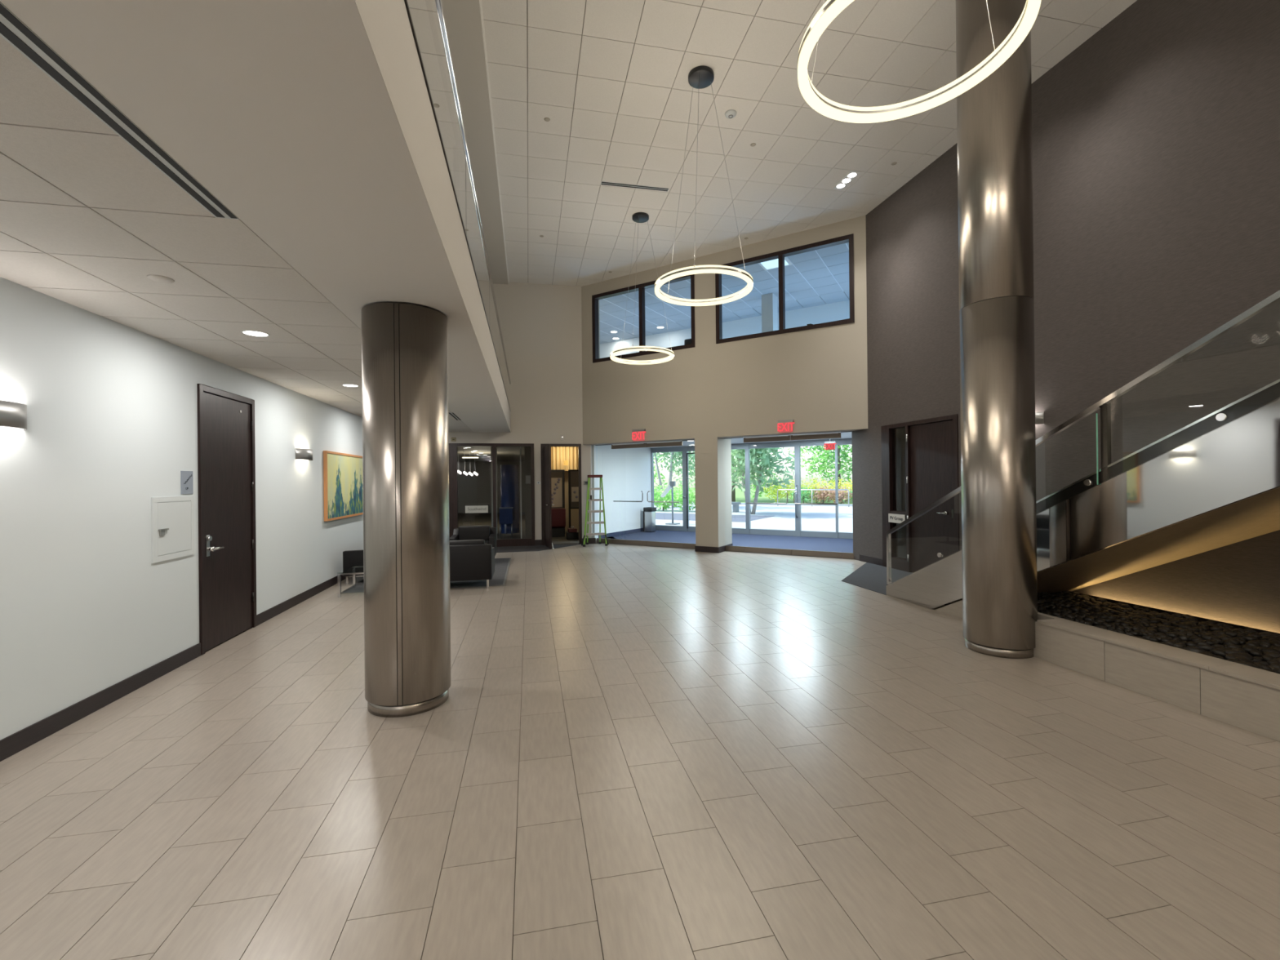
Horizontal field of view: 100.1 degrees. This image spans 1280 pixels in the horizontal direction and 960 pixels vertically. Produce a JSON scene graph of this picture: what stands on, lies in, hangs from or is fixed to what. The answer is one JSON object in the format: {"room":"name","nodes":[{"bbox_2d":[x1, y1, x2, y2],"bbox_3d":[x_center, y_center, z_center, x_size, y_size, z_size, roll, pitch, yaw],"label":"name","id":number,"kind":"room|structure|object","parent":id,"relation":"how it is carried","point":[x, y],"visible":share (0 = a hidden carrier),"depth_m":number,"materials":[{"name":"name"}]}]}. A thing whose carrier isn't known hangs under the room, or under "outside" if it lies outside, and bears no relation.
{"room":"lobby","nodes":[
{"label":"lobby","id":0,"kind":"room"},
{"bbox_2d":[0,276,363,740],"bbox_3d":[-3.984,-1.776,3.265,0.240,6.900,20.400,-1,0,-12],"label":"wall","id":1,"kind":"structure","parent":0,"point":[86,609],"depth_m":4.04,"materials":[{"name":"white"}]},
{"bbox_2d":[0,400,26,430],"bbox_3d":[-3.770,-0.388,3.151,0.105,0.150,0.460,-1,0,-12],"label":"wall sconce","id":2,"kind":"object","parent":1,"relation":"attached to","point":[14,415],"visible":1,"depth_m":3.19,"materials":[{"name":"grey metal"}]},
{"bbox_2d":[151,495,194,563],"bbox_3d":[-4.138,0.423,4.772,0.028,0.552,0.570,-1,0,-12],"label":"access panel","id":3,"kind":"object","parent":1,"relation":"attached to","point":[172,517],"visible":1,"depth_m":4.74,"materials":[{"name":"white paint"}]},
{"bbox_2d":[0,574,346,761],"bbox_3d":[-3.820,1.611,3.261,0.014,0.121,19.950,-1,0,-12],"label":"baseboard","id":4,"kind":"structure","parent":1,"relation":"attached to","point":[23,739],"depth_m":4.03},
{"bbox_2d":[180,471,193,493],"bbox_3d":[-4.190,0.023,4.961,0.010,0.213,0.168,-1,0,-12],"label":"sign","id":5,"kind":"object","parent":1,"relation":"attached to","point":[186,477],"visible":1,"depth_m":4.95,"materials":[{"name":"grey"}]},
{"bbox_2d":[196,383,256,655],"bbox_3d":[-4.324,0.377,5.653,0.113,2.608,1.060,-1,0,-12],"label":"door","id":6,"kind":"structure","parent":1,"relation":"in","point":[226,452],"depth_m":5.59,"materials":[{"name":"brown wood"}]},
{"bbox_2d":[295,448,312,460],"bbox_3d":[-4.676,-0.356,7.518,0.105,0.150,0.460,-1,0,-12],"label":"wall sconce","id":7,"kind":"object","parent":1,"relation":"attached to","point":[300,453],"visible":1,"depth_m":7.38,"materials":[{"name":"grey metal"}]},
{"bbox_2d":[323,450,363,521],"bbox_3d":[-5.050,0.096,9.231,0.050,1.090,1.970,-1,0,-12],"label":"painting","id":8,"kind":"object","parent":1,"relation":"attached to","point":[343,489],"visible":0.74,"depth_m":8.97,"materials":[{"name":"yellow paint"}]},
{"bbox_2d":[0,0,511,432],"bbox_3d":[-2.554,-1.335,3.545,2.665,0.200,19.970,-1,0,-12],"label":"ceiling","id":9,"kind":"structure","parent":0,"point":[282,110],"depth_m":2.32,"materials":[{"name":"white paint"}]},
{"bbox_2d":[0,1,239,219],"bbox_3d":[-1.157,-1.258,-1.315,0.099,0.007,7.885,-1,0,-12],"label":"ceiling vent","id":10,"kind":"object","parent":9,"relation":"in","point":[13,30],"visible":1,"depth_m":1.78,"materials":[{"name":"metal"}]},
{"bbox_2d":[146,274,174,283],"bbox_3d":[-2.929,-1.228,3.278,0.128,0.006,0.128,-1,0,-12],"label":"cap","id":11,"kind":"object","parent":9,"relation":"attached to","point":[159,278],"visible":1,"depth_m":3.27,"materials":[{"name":"plastic"}]},
{"bbox_2d":[240,329,270,337],"bbox_3d":[-3.215,-1.225,4.485,0.198,0.005,0.198,-1,0,-12],"label":"recessed light","id":12,"kind":"object","parent":9,"relation":"in","point":[253,333],"visible":1,"depth_m":4.48,"materials":[{"name":"white plastic"}]},
{"bbox_2d":[354,0,511,431],"bbox_3d":[-2.555,-1.495,3.546,2.666,0.520,19.970,-1,0,-12],"label":"wall","id":13,"kind":"structure","parent":0,"point":[386,23],"depth_m":2.33,"materials":[{"name":"grey paint"}]},
{"bbox_2d":[404,0,511,411],"bbox_3d":[-1.289,-2.123,3.800,0.105,0.742,19.950,-1,0,-12],"label":"railing","id":14,"kind":"object","parent":13,"relation":"on","point":[426,17],"visible":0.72,"depth_m":3.31,"materials":[{"name":"clear glass"}]},
{"bbox_2d":[441,0,508,284],"bbox_3d":[-1.551,-5.075,3.768,0.493,0.170,19.970,-1,0,-12],"label":"ceiling","id":15,"kind":"structure","parent":0,"point":[462,17],"depth_m":7.27,"materials":[{"name":"grey paint"}]},
{"bbox_2d":[457,446,524,462],"bbox_3d":[-7.435,-1.134,21.109,6.440,0.250,16.050,-1,0,-12],"label":"ceiling","id":16,"kind":"structure","parent":0,"point":[504,454],"depth_m":21.15,"materials":[{"name":"grey"}]},
{"bbox_2d":[490,447,497,533],"bbox_3d":[-4.650,0.330,17.111,0.180,2.750,0.200,-1,0,-12],"label":"pier","id":17,"kind":"object","parent":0,"point":[491,468],"visible":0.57,"depth_m":17.00,"materials":[{"name":"beige paint"}]},
{"bbox_2d":[457,446,532,535],"bbox_3d":[-6.461,0.231,21.306,8.400,3.000,16.050,-1,0,-12],"label":"wall","id":18,"kind":"structure","parent":0,"point":[474,489],"depth_m":28.78,"materials":[{"name":"grey"}]},
{"bbox_2d":[448,282,591,539],"bbox_3d":[-3.707,-1.761,13.597,4.900,6.900,0.180,-1,0,-12],"label":"wall","id":19,"kind":"structure","parent":0,"point":[540,324],"depth_m":13.75,"materials":[{"name":"grey paint"}]},
{"bbox_2d":[448,443,451,537],"bbox_3d":[-5.175,0.395,13.196,1.020,2.603,0.152,-1,0,-12],"label":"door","id":20,"kind":"structure","parent":19,"relation":"in","point":[450,463],"depth_m":13.29,"materials":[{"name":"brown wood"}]},
{"bbox_2d":[450,443,534,546],"bbox_3d":[-3.692,0.381,13.531,2.020,2.603,0.100,-1,0,-12],"label":"window","id":21,"kind":"structure","parent":19,"relation":"in","point":[523,541],"depth_m":13.49,"materials":[{"name":"brown wood"}]},
{"bbox_2d":[464,504,488,513],"bbox_3d":[-4.092,0.728,13.454,0.590,0.220,0.026,-1,0,-12],"label":"sign","id":22,"kind":"object","parent":21,"relation":"attached to","point":[468,508],"visible":1,"depth_m":13.45,"materials":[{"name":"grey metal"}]},
{"bbox_2d":[479,0,509,282],"bbox_3d":[-1.298,-5.022,3.820,0.022,0.060,19.970,-1,0,-12],"label":"trim","id":23,"kind":"structure","parent":19,"relation":"attached to","point":[480,1],"depth_m":7.33,"materials":[{"name":"white paint"}]},
{"bbox_2d":[540,444,582,549],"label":"door","id":24,"kind":"structure","parent":19,"relation":"in","point":[545,449],"depth_m":13.67,"materials":[{"name":"brown wood"}]},
{"bbox_2d":[497,543,580,552],"bbox_3d":[-3.590,1.684,12.950,4.400,0.006,1.130,-1,0,-12],"label":"floor","id":25,"kind":"structure","parent":0,"point":[531,548],"depth_m":13.16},
{"bbox_2d":[543,471,578,530],"bbox_3d":[-2.231,0.180,17.256,2.160,3.000,1.500,-1,0,-12],"label":"wall","id":26,"kind":"structure","parent":0,"point":[574,512],"depth_m":17.79,"materials":[{"name":"beige paint"}]},
{"bbox_2d":[591,444,651,533],"bbox_3d":[-0.621,0.287,16.230,0.050,2.750,3.840,-1,0,32],"label":"wall","id":27,"kind":"structure","parent":0,"point":[625,473],"depth_m":16.34,"materials":[{"name":"white paint"}]},
{"bbox_2d":[591,528,643,537],"bbox_3d":[-0.589,1.606,16.199,0.012,0.109,3.730,-1,0,32],"label":"baseboard","id":28,"kind":"structure","parent":27,"relation":"attached to","point":[628,531],"depth_m":16.32,"materials":[{"name":"blue stone"}]},
{"bbox_2d":[650,438,853,538],"bbox_3d":[3.919,0.253,15.617,8.420,2.718,0.232,-1,0,32],"label":"door frame","id":29,"kind":"structure","parent":27,"relation":"in","point":[797,444],"depth_m":15.81,"materials":[{"name":"grey metal"}]},
{"bbox_2d":[0,513,1279,959],"bbox_3d":[-0.108,1.800,12.124,16.681,0.300,36.200,-1,0,-12],"label":"floor","id":30,"kind":"structure","parent":0,"point":[632,752],"depth_m":2.77,"materials":[{"name":"brown tile"}]},
{"bbox_2d":[337,564,363,597],"bbox_3d":[-4.019,1.505,8.117,0.800,0.357,0.720,-1,0,-12],"label":"side table","id":31,"kind":"object","parent":30,"relation":"on","point":[354,570],"visible":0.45,"depth_m":7.76,"materials":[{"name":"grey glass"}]},
{"bbox_2d":[360,302,450,717],"bbox_3d":[-1.739,0.211,4.010,0.590,2.883,0.590,-1,0,-12],"label":"steel column","id":32,"kind":"structure","parent":30,"relation":"on","point":[405,349],"depth_m":3.75,"materials":[{"name":"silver metal"}]},
{"bbox_2d":[341,557,511,593],"bbox_3d":[-3.616,1.677,9.732,2.380,0.008,3.120,-1,0,-12],"label":"rug","id":33,"kind":"object","parent":30,"relation":"on","point":[501,566],"visible":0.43,"depth_m":8.74,"materials":[{"name":"grey carpet"}]},
{"bbox_2d":[342,549,364,583],"bbox_3d":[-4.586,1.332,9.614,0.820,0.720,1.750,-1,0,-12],"label":"armchair","id":34,"kind":"object","parent":33,"relation":"on","point":[350,557],"visible":0.13,"depth_m":8.71,"materials":[{"name":"black leather"}]},
{"bbox_2d":[449,539,494,587],"bbox_3d":[-2.776,1.302,8.519,0.860,0.720,0.800,-1,0,-12],"label":"armchair","id":35,"kind":"object","parent":33,"relation":"on","point":[469,559],"visible":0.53,"depth_m":8.16,"materials":[{"name":"black leather"}]},
{"bbox_2d":[449,539,484,545],"bbox_3d":[-2.741,1.102,8.353,0.624,0.320,0.180,-1,0,-12],"label":"cushion","id":36,"kind":"object","parent":35,"relation":"on","point":[468,541],"depth_m":8.29,"materials":[{"name":"black leather"}]},
{"bbox_2d":[449,525,497,556],"bbox_3d":[-3.398,1.313,10.974,0.860,0.720,0.800,-1,0,-12],"label":"armchair","id":37,"kind":"object","parent":33,"relation":"on","point":[486,533],"visible":0.44,"depth_m":11.05,"materials":[{"name":"black leather"}]},
{"bbox_2d":[458,525,490,540],"bbox_3d":[-3.437,1.113,11.140,0.624,0.320,0.180,-1,0,-12],"label":"cushion","id":38,"kind":"object","parent":37,"relation":"on","point":[465,532],"depth_m":11.06,"materials":[{"name":"black leather"}]},
{"bbox_2d":[498,506,513,538],"bbox_3d":[-3.915,1.253,15.703,0.390,0.885,0.370,-1,0,-12],"label":"chair","id":39,"kind":"object","parent":30,"relation":"on","point":[505,513],"visible":1,"depth_m":15.54,"materials":[{"name":"blue"}]},
{"bbox_2d":[500,464,519,533],"bbox_3d":[-3.936,0.571,16.237,0.560,2.050,0.560,-1,0,-12],"label":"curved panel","id":40,"kind":"object","parent":30,"relation":"on","point":[509,473],"visible":0.97,"depth_m":16.00,"materials":[{"name":"blue"}]},
{"bbox_2d":[520,446,521,538],"bbox_3d":[-3.366,0.319,15.156,0.070,2.740,0.110,-1,0,-12],"label":"post","id":41,"kind":"object","parent":30,"relation":"on","point":[520,446],"visible":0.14,"depth_m":15.13,"materials":[{"name":"grey"}]},
{"bbox_2d":[551,469,564,528],"bbox_3d":[-2.635,0.684,16.619,0.600,2.000,0.060,-1,0,-12],"label":"display board","id":42,"kind":"object","parent":30,"relation":"on","point":[557,476],"visible":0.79,"depth_m":16.62,"materials":[{"name":"brown"}]},
{"bbox_2d":[551,507,565,537],"bbox_3d":[-2.608,1.262,16.101,0.710,0.840,0.700,-1,0,-12],"label":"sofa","id":43,"kind":"object","parent":30,"relation":"on","point":[558,515],"visible":0.55,"depth_m":15.80,"materials":[{"name":"red fabric"}]},
{"bbox_2d":[565,526,578,539],"bbox_3d":[-1.923,1.497,15.221,0.330,0.353,0.320,-1,0,-12],"label":"toolbox","id":44,"kind":"object","parent":30,"relation":"on","point":[572,533],"visible":1,"depth_m":15.08,"materials":[{"name":"black"}]},
{"bbox_2d":[568,469,578,528],"bbox_3d":[-1.993,0.677,16.752,0.470,2.000,0.060,-1,0,-12],"label":"display board","id":45,"kind":"object","parent":30,"relation":"on","point":[573,474],"visible":0.76,"depth_m":16.72,"materials":[{"name":"brown"}]},
{"bbox_2d":[581,475,608,546],"bbox_3d":[-1.184,0.766,13.692,0.708,1.794,0.520,-1,0,-12],"label":"step ladder","id":46,"kind":"object","parent":30,"relation":"on","point":[600,488],"visible":1,"depth_m":13.57,"materials":[{"name":"green"}]},
{"bbox_2d":[642,506,656,532],"bbox_3d":[0.310,1.264,17.111,0.330,0.780,0.310,-1,0,32],"label":"trash bin","id":47,"kind":"object","parent":30,"relation":"on","point":[649,513],"visible":1,"depth_m":17.01,"materials":[{"name":"silver metal"}]},
{"bbox_2d":[694,436,732,546],"bbox_3d":[1.713,0.337,12.462,0.560,2.590,0.800,-1,0,32],"label":"pier","id":48,"kind":"object","parent":30,"relation":"on","point":[713,455],"visible":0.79,"depth_m":12.16,"materials":[{"name":"beige paint"}]},
{"bbox_2d":[694,543,733,553],"bbox_3d":[1.722,1.566,12.454,0.588,0.129,0.814,-1,0,32],"label":"baseboard","id":49,"kind":"structure","parent":48,"relation":"attached to","point":[697,548],"depth_m":12.11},
{"bbox_2d":[955,0,1037,658],"bbox_3d":[3.366,-1.751,5.081,0.590,6.705,0.590,-1,0,-12],"label":"steel column","id":50,"kind":"structure","parent":30,"relation":"on","point":[994,115],"depth_m":4.84,"materials":[{"name":"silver metal"}]},
{"bbox_2d":[885,289,1279,618],"bbox_3d":[4.873,-0.585,4.139,1.575,4.339,7.139,-1,0,-12],"label":"staircase","id":51,"kind":"structure","parent":30,"relation":"on","point":[1212,482],"depth_m":4.42,"materials":[{"name":"clear glass"}]},
{"bbox_2d":[944,590,1279,742],"bbox_3d":[5.106,1.406,2.150,1.955,0.344,9.053,-1,0,-12],"label":"stone planter","id":52,"kind":"object","parent":30,"relation":"on","point":[1226,673],"visible":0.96,"depth_m":4.20,"materials":[{"name":"brown tile"}]},
{"bbox_2d":[582,299,849,407],"bbox_3d":[2.925,-3.314,16.339,12.200,3.920,0.300,-1,0,32],"label":"wall","id":53,"kind":"structure","parent":0,"point":[837,311],"depth_m":16.01,"materials":[{"name":"white paint"}]},
{"bbox_2d":[581,215,867,444],"bbox_3d":[1.704,-3.114,12.246,7.280,4.310,0.450,-1,0,32],"label":"wall","id":54,"kind":"structure","parent":0,"point":[816,379],"depth_m":11.78,"materials":[{"name":"beige paint"}]},
{"bbox_2d":[591,444,598,542],"bbox_3d":[-1.199,0.370,14.231,0.086,2.590,0.150,-1,0,32],"label":"trim","id":55,"kind":"structure","parent":54,"relation":"attached to","point":[593,448],"depth_m":14.18,"materials":[{"name":"white paint"}]},
{"bbox_2d":[631,428,645,440],"bbox_3d":[-0.023,-1.090,13.016,0.382,0.280,0.060,-1,0,32],"label":"exit sign","id":56,"kind":"object","parent":54,"relation":"attached to","point":[638,434],"visible":1,"depth_m":13.01,"materials":[{"name":"red plastic"}]},
{"bbox_2d":[591,274,694,363],"bbox_3d":[0.050,-3.885,13.069,2.895,1.730,0.160,-1,0,32],"label":"window","id":57,"kind":"structure","parent":54,"relation":"in","point":[641,288],"depth_m":13.04,"materials":[{"name":"black metal"}]},
{"bbox_2d":[595,440,695,548],"bbox_3d":[0.146,0.351,13.392,3.084,2.588,0.094,-1,0,32],"label":"window","id":58,"kind":"structure","parent":54,"relation":"in","point":[685,545],"depth_m":13.35,"materials":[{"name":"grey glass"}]},
{"bbox_2d":[715,233,854,343],"bbox_3d":[2.966,-3.919,11.269,2.910,1.730,0.160,-1,0,32],"label":"window","id":59,"kind":"structure","parent":54,"relation":"in","point":[780,255],"depth_m":11.20,"materials":[{"name":"black metal"}]},
{"bbox_2d":[777,419,794,432],"bbox_3d":[3.031,-1.117,11.130,0.349,0.255,0.060,-1,0,32],"label":"exit sign","id":60,"kind":"object","parent":54,"relation":"attached to","point":[786,425],"visible":1,"depth_m":11.12,"materials":[{"name":"red plastic"}]},
{"bbox_2d":[724,431,853,559],"bbox_3d":[3.232,0.316,11.487,3.050,2.588,0.094,-1,0,32],"label":"window","id":61,"kind":"structure","parent":54,"relation":"in","point":[834,435],"depth_m":11.47,"materials":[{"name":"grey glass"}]},
{"bbox_2d":[599,242,849,343],"bbox_3d":[2.252,-5.044,14.455,13.067,0.454,4.200,-1,0,32],"label":"ceiling","id":62,"kind":"structure","parent":0,"point":[820,277],"depth_m":14.05,"materials":[{"name":"grey"}]},
{"bbox_2d":[758,257,791,270],"bbox_3d":[2.986,-4.828,11.916,0.620,0.030,0.610,-1,0,32],"label":"ceiling light panel","id":63,"kind":"object","parent":62,"relation":"attached to","point":[766,265],"visible":0.64,"depth_m":11.95,"materials":[{"name":"white plastic"}]},
{"bbox_2d":[613,431,852,448],"bbox_3d":[3.251,-1.232,13.897,9.120,0.260,3.970,-1,0,32],"label":"ceiling","id":64,"kind":"structure","parent":0,"point":[843,435],"depth_m":14.96,"materials":[{"name":"white paint"}]},
{"bbox_2d":[761,293,777,333],"bbox_3d":[3.420,-3.258,14.094,0.300,3.150,0.400,-1,0,32],"label":"pier","id":65,"kind":"object","parent":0,"point":[769,301],"visible":0.36,"depth_m":13.94,"materials":[{"name":"white paint"}]},
{"bbox_2d":[465,0,1137,286],"bbox_3d":[0.739,-5.178,4.310,9.900,0.200,20.500,-1,0,-12],"label":"ceiling","id":66,"kind":"structure","parent":0,"point":[610,77],"depth_m":7.49,"materials":[{"name":"grey"}]},
{"bbox_2d":[600,181,669,191],"bbox_3d":[-0.084,-5.061,9.245,1.190,0.007,0.100,-1,0,-12],"label":"ceiling vent","id":67,"kind":"object","parent":66,"relation":"in","point":[603,183],"visible":1,"depth_m":9.24,"materials":[{"name":"metal"}]},
{"bbox_2d":[632,212,648,226],"label":"pendant","id":68,"kind":"object","parent":66,"relation":"hanging from","point":[640,217],"depth_m":10.23,"materials":[{"name":"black metal"}]},
{"bbox_2d":[609,342,674,364],"label":"pendant","id":69,"kind":"object","parent":66,"relation":"hanging from","point":[633,348],"depth_m":10.05,"materials":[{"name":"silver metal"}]},
{"bbox_2d":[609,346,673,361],"bbox_3d":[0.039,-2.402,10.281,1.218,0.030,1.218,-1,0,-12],"label":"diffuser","id":70,"kind":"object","parent":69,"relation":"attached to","point":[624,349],"depth_m":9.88,"materials":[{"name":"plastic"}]},
{"bbox_2d":[610,348,673,364],"bbox_3d":[0.039,-2.358,10.281,1.218,0.030,1.218,-1,0,-12],"label":"diffuser","id":71,"kind":"object","parent":69,"relation":"attached to","point":[617,351],"depth_m":10.41,"materials":[{"name":"plastic"}]},
{"bbox_2d":[688,65,719,125],"label":"pendant","id":72,"kind":"object","parent":66,"relation":"hanging from","point":[701,77],"depth_m":6.69,"materials":[{"name":"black metal"}]},
{"bbox_2d":[653,240,753,306],"label":"pendant","id":73,"kind":"object","parent":66,"relation":"hanging from","point":[710,268],"depth_m":6.48,"materials":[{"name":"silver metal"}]},
{"bbox_2d":[654,264,752,301],"bbox_3d":[0.792,-2.436,6.720,1.218,0.030,1.218,-1,0,-12],"label":"diffuser","id":74,"kind":"object","parent":73,"relation":"attached to","point":[710,267],"depth_m":6.33,"materials":[{"name":"plastic"}]},
{"bbox_2d":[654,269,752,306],"bbox_3d":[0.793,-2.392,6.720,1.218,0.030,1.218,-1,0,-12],"label":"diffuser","id":75,"kind":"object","parent":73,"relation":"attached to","point":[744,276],"depth_m":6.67,"materials":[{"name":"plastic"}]},
{"bbox_2d":[833,170,859,189],"bbox_3d":[3.510,-5.097,9.123,0.170,0.014,0.540,-1,0,-12],"label":"recessed light","id":76,"kind":"object","parent":66,"relation":"in","point":[851,175],"visible":1,"depth_m":9.10,"materials":[{"name":"white plastic"}]},
{"bbox_2d":[796,0,1041,123],"bbox_3d":[1.523,-3.766,3.067,1.229,2.641,1.228,-1,0,-12],"label":"pendant","id":77,"kind":"object","parent":66,"relation":"hanging from","point":[824,106],"visible":1,"depth_m":3.30,"materials":[{"name":"white plastic"}]},
{"bbox_2d":[841,562,911,595],"bbox_3d":[3.919,1.600,8.926,1.550,0.006,2.700,-1,0,-12],"label":"floor mat","id":78,"kind":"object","parent":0,"point":[870,576],"depth_m":8.80,"materials":[{"name":"carpet"}]},
{"bbox_2d":[896,427,906,558],"bbox_3d":[5.828,0.134,9.379,1.980,2.900,2.600,-1,0,-12],"label":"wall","id":79,"kind":"structure","parent":0,"point":[900,433],"depth_m":10.34,"materials":[{"name":"grey"}]},
{"bbox_2d":[851,0,1279,633],"bbox_3d":[6.000,-1.879,3.065,0.210,6.900,15.950,-1,0,-12],"label":"wall","id":80,"kind":"structure","parent":0,"point":[1156,140],"depth_m":5.78,"materials":[{"name":"paint"}]},
{"bbox_2d":[859,554,882,565],"bbox_3d":[4.424,1.532,10.270,0.014,0.123,0.715,-1,0,-12],"label":"baseboard","id":81,"kind":"structure","parent":80,"relation":"attached to","point":[873,560],"depth_m":10.25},
{"bbox_2d":[880,413,959,572],"bbox_3d":[4.726,0.297,9.055,0.172,2.594,1.795,-1,0,-12],"label":"door","id":82,"kind":"structure","parent":80,"relation":"in","point":[931,445],"depth_m":8.92,"materials":[{"name":"brown wood"}]},
{"bbox_2d":[888,513,905,523],"bbox_3d":[4.556,0.685,9.522,0.016,0.155,0.430,-1,0,-12],"label":"sign","id":83,"kind":"object","parent":82,"relation":"attached to","point":[897,518],"visible":1,"depth_m":9.52,"materials":[{"name":"grey"}]},
{"bbox_2d":[1035,412,1044,424],"bbox_3d":[5.029,-0.787,7.021,0.105,0.150,0.460,-1,0,-12],"label":"wall sconce","id":84,"kind":"object","parent":80,"relation":"attached to","point":[1039,416],"visible":0.23,"depth_m":6.83,"materials":[{"name":"grey metal"}]},
{"bbox_3d":[-1.996,-1.204,16.059,2.160,0.200,3.950,-1,0,-12],"label":"ceiling","id":85,"kind":"structure","parent":0,"visible":0},
{"bbox_2d":[551,446,578,471],"bbox_3d":[-2.525,-0.697,17.352,1.280,0.802,0.100,-1,0,-12],"label":"curtain","id":86,"kind":"object","parent":85,"relation":"hanging from","point":[558,454],"visible":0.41,"depth_m":17.37,"materials":[{"name":"beige fabric"}]},
{"label":"outside","id":87,"kind":"structure","parent":0,"visible":0},
{"bbox_2d":[488,511,773,522],"bbox_3d":[-8.188,1.788,30.511,31.100,0.054,3.900,-1,0,32],"label":"asphalt","id":88,"kind":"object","parent":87,"point":[741,518],"visible":0.14,"depth_m":23.71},
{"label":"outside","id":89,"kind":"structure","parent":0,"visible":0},
{"bbox_2d":[655,502,852,506],"bbox_3d":[19.050,1.455,28.088,100.000,0.150,0.400,-1,0,32],"label":"kerb","id":90,"kind":"object","parent":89,"point":[839,504],"depth_m":33.28,"materials":[{"name":"concrete"}]},
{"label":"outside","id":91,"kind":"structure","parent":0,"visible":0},
{"bbox_2d":[656,488,852,504],"bbox_3d":[37.020,1.495,57.187,117.999,0.298,116.670,-1,0,-12],"label":"lawn","id":92,"kind":"structure","parent":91,"point":[740,497],"depth_m":45.04,"materials":[{"name":"plant"}]},
{"bbox_2d":[653,453,667,492],"bbox_3d":[0.245,-2.874,43.092,7.558,9.178,7.090,-1,0,-12],"label":"tree","id":93,"kind":"object","parent":92,"relation":"on","point":[656,473],"visible":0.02,"depth_m":41.59,"materials":[{"name":"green plant"}]},
{"bbox_2d":[669,451,732,495],"bbox_3d":[5.954,-3.804,45.142,6.020,10.925,9.342,-1,0,32],"label":"tree","id":94,"kind":"object","parent":92,"relation":"on","point":[692,473],"visible":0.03,"depth_m":43.86,"materials":[{"name":"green plant"}]},
{"bbox_2d":[731,450,782,502],"bbox_3d":[6.990,-2.668,40.124,5.304,8.617,6.796,-1,0,-29],"label":"tree","id":95,"kind":"object","parent":92,"relation":"on","point":[733,492],"visible":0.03,"depth_m":39.78,"materials":[{"name":"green plant"}]},
{"bbox_2d":[763,478,791,502],"bbox_3d":[9.823,0.740,38.273,1.971,1.724,2.088,-1,0,-12],"label":"shrub","id":96,"kind":"object","parent":92,"relation":"on","point":[780,486],"visible":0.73,"depth_m":38.07,"materials":[{"name":"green plant"}]},
{"bbox_2d":[790,485,817,502],"bbox_3d":[10.940,0.988,35.886,1.747,1.212,1.752,-1,0,-12],"label":"shrub","id":97,"kind":"object","parent":92,"relation":"on","point":[804,495],"visible":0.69,"depth_m":35.68,"materials":[{"name":"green plant"}]},
{"bbox_2d":[778,444,852,487],"bbox_3d":[12.575,-3.602,41.292,8.956,10.371,6.621,-1,0,19],"label":"tree","id":98,"kind":"object","parent":92,"relation":"on","point":[808,449],"visible":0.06,"depth_m":41.33,"materials":[{"name":"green plant"}]},
{"bbox_2d":[801,477,830,502],"bbox_3d":[12.108,0.706,36.808,2.070,1.740,1.954,-1,0,-12],"label":"shrub","id":99,"kind":"object","parent":92,"relation":"on","point":[818,486],"visible":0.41,"depth_m":36.65,"materials":[{"name":"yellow plant"}]},
{"bbox_2d":[786,444,852,488],"bbox_3d":[14.161,-3.326,37.982,7.234,9.776,6.626,-1,0,-12],"label":"tree","id":100,"kind":"object","parent":92,"relation":"on","point":[824,455],"visible":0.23,"depth_m":38.55,"materials":[{"name":"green plant"}]},
{"bbox_2d":[808,486,835,503],"bbox_3d":[12.127,0.976,35.503,1.759,1.205,1.739,-1,0,-12],"label":"shrub","id":101,"kind":"object","parent":92,"relation":"on","point":[820,495],"visible":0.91,"depth_m":35.33,"materials":[{"name":"brown plant"}]},
{"bbox_2d":[827,485,852,503],"bbox_3d":[12.998,0.975,34.639,1.679,1.214,1.756,-1,0,-12],"label":"shrub","id":102,"kind":"object","parent":92,"relation":"on","point":[842,495],"visible":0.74,"depth_m":34.52,"materials":[{"name":"brown plant"}]},
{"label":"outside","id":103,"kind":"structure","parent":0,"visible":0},
{"bbox_2d":[653,503,853,533],"bbox_3d":[8.152,1.739,24.711,85.000,0.295,19.600,-1,0,32],"label":"plaza","id":104,"kind":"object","parent":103,"point":[814,517],"visible":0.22,"depth_m":22.31,"materials":[{"name":"concrete"}]},
{"bbox_2d":[653,484,679,511],"bbox_3d":[1.290,0.958,28.987,1.860,1.433,1.813,-1,0,-12],"label":"shrub","id":105,"kind":"object","parent":104,"relation":"on","point":[665,498],"visible":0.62,"depth_m":28.78,"materials":[{"name":"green plant"}]},
{"bbox_2d":[660,481,679,524],"bbox_3d":[1.100,0.853,20.130,0.670,1.604,0.400,-1,0,32],"label":"sign stand","id":106,"kind":"object","parent":104,"relation":"on","point":[672,485],"visible":1,"depth_m":20.03,"materials":[{"name":"grey metal"}]},
{"bbox_2d":[653,451,694,506],"bbox_3d":[1.510,-2.445,32.813,5.436,8.278,5.055,-1,0,-12],"label":"birch tree","id":107,"kind":"object","parent":104,"relation":"on","point":[673,455],"visible":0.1,"depth_m":32.42,"materials":[{"name":"green plant"}]},
{"bbox_2d":[667,483,695,510],"bbox_3d":[2.361,0.922,28.279,1.820,1.480,1.818,-1,0,-12],"label":"shrub","id":108,"kind":"object","parent":104,"relation":"on","point":[680,495],"visible":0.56,"depth_m":28.09,"materials":[{"name":"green plant"}]},
{"bbox_2d":[731,447,794,514],"bbox_3d":[5.244,-1.025,25.613,4.416,5.344,5.226,-1,0,-12],"label":"birch tree","id":109,"kind":"object","parent":104,"relation":"on","point":[738,455],"visible":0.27,"depth_m":24.79,"materials":[{"name":"green plant"}]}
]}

